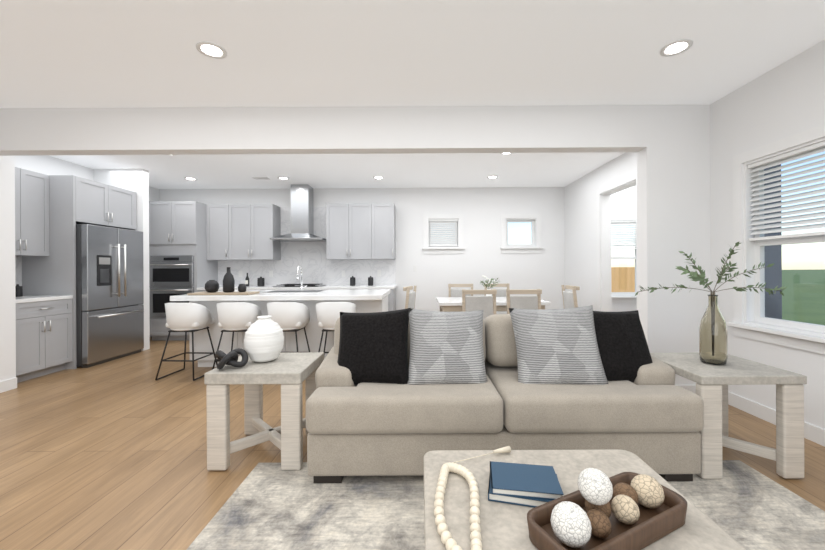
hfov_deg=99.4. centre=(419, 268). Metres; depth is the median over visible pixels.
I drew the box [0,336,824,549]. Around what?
floor
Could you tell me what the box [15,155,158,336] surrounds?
wall
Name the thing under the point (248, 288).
base cabinet
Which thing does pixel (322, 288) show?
base cabinet
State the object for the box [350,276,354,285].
canister
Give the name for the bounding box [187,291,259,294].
cutting board
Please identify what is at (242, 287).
vase
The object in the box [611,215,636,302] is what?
window
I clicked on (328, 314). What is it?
bar stool
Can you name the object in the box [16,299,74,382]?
base cabinet
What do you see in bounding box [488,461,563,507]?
stack
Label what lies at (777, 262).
siding
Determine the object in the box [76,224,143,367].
refrigerator
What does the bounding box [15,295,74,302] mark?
countertop
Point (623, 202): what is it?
wall
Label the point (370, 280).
canister
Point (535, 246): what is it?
window
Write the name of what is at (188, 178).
recessed light
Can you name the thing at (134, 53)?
ceiling
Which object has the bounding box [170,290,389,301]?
island countertop
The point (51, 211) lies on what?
upper cabinet
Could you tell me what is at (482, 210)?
wall
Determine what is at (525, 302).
dining chair
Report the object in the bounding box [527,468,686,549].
tray
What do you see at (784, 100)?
wall
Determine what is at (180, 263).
tall cabinet
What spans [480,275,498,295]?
centerpiece
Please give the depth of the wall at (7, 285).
3.58 m
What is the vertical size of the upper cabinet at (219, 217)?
1.000 m
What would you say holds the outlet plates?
attached to the wall at (482, 210)
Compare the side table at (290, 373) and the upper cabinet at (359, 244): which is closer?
the side table at (290, 373)
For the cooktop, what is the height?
0.037 m
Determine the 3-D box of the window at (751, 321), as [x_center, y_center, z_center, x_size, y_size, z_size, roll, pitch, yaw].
[2.792,-0.200,2.045,0.215,1.560,2.060,0,0,0]
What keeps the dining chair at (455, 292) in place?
on the floor
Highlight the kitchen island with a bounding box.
[189,294,388,366]
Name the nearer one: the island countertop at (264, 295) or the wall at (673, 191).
the wall at (673, 191)
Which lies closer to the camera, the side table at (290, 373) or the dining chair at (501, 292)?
the side table at (290, 373)
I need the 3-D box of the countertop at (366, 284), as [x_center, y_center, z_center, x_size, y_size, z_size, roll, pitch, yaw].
[-2.133,0.336,6.320,3.390,0.040,0.650,0,0,0]
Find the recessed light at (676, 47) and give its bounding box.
[660,39,692,56]
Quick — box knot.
[215,348,248,369]
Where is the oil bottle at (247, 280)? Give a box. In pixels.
[245,273,248,285]
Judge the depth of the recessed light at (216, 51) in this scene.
2.44 m
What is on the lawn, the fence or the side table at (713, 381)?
the fence
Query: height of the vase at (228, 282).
0.306 m
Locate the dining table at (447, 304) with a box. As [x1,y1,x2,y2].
[436,297,550,311]
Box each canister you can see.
[15,284,22,296]
[257,277,264,285]
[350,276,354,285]
[368,276,372,285]
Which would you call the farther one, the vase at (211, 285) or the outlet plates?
the outlet plates
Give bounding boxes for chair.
[403,286,416,308]
[448,284,472,311]
[462,289,496,319]
[484,283,508,313]
[506,289,541,313]
[561,285,579,308]
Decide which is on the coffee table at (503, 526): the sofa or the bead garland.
the bead garland
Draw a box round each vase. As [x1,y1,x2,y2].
[205,280,218,291]
[223,267,234,291]
[238,284,246,291]
[244,316,283,361]
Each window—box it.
[422,214,464,253]
[500,214,542,252]
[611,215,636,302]
[726,124,824,354]
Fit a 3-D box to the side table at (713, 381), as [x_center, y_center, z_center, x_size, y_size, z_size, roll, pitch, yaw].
[1.905,0.906,2.270,0.600,0.592,0.560,0,0,0]
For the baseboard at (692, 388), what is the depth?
3.30 m
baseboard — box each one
[0,377,16,392]
[677,385,695,393]
[728,391,824,446]
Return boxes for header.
[0,105,646,155]
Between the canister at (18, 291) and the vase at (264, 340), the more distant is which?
the canister at (18, 291)
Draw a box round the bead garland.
[434,446,510,549]
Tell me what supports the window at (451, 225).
in the wall at (482, 210)
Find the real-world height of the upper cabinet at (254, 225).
1.000 m
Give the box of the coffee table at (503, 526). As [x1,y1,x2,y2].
[423,449,745,549]
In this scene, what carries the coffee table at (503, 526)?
on the rug
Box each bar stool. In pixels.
[155,303,217,380]
[212,302,261,369]
[267,302,309,352]
[316,302,356,354]
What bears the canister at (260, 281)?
on the countertop at (366, 284)
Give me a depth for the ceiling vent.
5.87 m
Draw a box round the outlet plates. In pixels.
[239,265,416,276]
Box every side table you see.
[204,352,323,470]
[650,353,806,478]
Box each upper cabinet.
[15,167,50,258]
[51,175,136,230]
[206,204,240,262]
[233,204,280,262]
[325,203,376,258]
[377,203,395,258]
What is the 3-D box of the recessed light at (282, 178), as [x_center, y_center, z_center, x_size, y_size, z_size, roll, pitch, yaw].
[-2.298,-1.523,5.890,0.188,0.008,0.188,0,0,-9]
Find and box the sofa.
[306,305,703,482]
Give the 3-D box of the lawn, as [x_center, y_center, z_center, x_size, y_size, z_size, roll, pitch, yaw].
[120.007,1.052,50.000,360.000,0.120,500.000,0,0,0]
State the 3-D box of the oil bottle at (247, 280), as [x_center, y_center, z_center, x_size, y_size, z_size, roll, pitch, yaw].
[-3.179,0.197,6.444,0.064,0.246,0.065,0,0,0]
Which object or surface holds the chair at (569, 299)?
on the floor
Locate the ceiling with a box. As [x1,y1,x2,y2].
[0,0,824,188]
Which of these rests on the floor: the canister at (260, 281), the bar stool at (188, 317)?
the bar stool at (188, 317)
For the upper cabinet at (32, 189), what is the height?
1.000 m
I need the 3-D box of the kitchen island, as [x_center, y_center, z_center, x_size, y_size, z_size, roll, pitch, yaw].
[-1.666,0.799,4.776,2.400,0.860,0.907,0,0,0]
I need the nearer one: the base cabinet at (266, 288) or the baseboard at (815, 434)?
the baseboard at (815, 434)
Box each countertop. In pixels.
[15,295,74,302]
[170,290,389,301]
[197,283,396,290]
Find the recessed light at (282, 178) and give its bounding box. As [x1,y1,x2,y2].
[277,177,288,179]
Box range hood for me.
[270,184,325,241]
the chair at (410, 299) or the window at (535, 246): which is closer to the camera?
the chair at (410, 299)
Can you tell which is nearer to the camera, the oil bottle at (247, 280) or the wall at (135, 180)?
the wall at (135, 180)
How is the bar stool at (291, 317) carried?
on the floor
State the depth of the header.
3.31 m
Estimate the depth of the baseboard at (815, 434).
2.78 m
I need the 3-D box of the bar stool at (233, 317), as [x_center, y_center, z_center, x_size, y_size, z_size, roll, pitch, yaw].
[-2.096,0.801,4.060,0.471,0.854,0.461,0,0,0]
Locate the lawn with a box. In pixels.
[782,270,824,324]
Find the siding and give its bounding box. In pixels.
[764,164,781,318]
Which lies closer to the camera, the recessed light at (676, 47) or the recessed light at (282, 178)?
the recessed light at (676, 47)
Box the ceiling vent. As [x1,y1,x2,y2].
[252,177,269,179]
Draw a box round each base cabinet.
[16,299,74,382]
[246,287,264,289]
[265,287,320,289]
[321,287,364,289]
[365,287,395,310]
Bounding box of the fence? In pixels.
[611,267,634,291]
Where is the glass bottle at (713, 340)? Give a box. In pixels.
[635,242,785,364]
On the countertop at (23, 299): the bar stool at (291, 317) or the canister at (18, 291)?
the canister at (18, 291)
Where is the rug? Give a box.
[186,460,824,549]
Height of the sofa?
0.965 m
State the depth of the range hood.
6.33 m
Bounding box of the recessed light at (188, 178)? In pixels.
[184,177,196,179]
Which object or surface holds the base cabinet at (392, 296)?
on the floor
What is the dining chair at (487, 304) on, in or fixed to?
on the floor
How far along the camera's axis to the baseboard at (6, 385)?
3.57 m
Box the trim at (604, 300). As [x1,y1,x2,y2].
[597,172,637,311]
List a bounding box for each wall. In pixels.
[0,156,15,381]
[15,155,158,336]
[93,169,149,350]
[159,187,564,311]
[564,40,824,429]
[611,185,636,311]
[637,104,710,384]
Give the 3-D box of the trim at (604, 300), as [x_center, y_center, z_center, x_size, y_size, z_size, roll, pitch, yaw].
[2.817,-0.007,4.870,0.166,2.425,1.070,0,0,0]
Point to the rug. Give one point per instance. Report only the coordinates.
(270, 506)
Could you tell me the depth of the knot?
2.18 m
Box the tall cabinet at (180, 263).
[149,201,217,340]
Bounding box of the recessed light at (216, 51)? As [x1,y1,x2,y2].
[196,41,226,58]
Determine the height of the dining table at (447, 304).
0.760 m
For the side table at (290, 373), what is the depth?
2.11 m
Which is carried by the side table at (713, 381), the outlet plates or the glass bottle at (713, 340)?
the glass bottle at (713, 340)
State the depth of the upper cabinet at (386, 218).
6.29 m
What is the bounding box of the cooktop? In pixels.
[273,283,324,286]

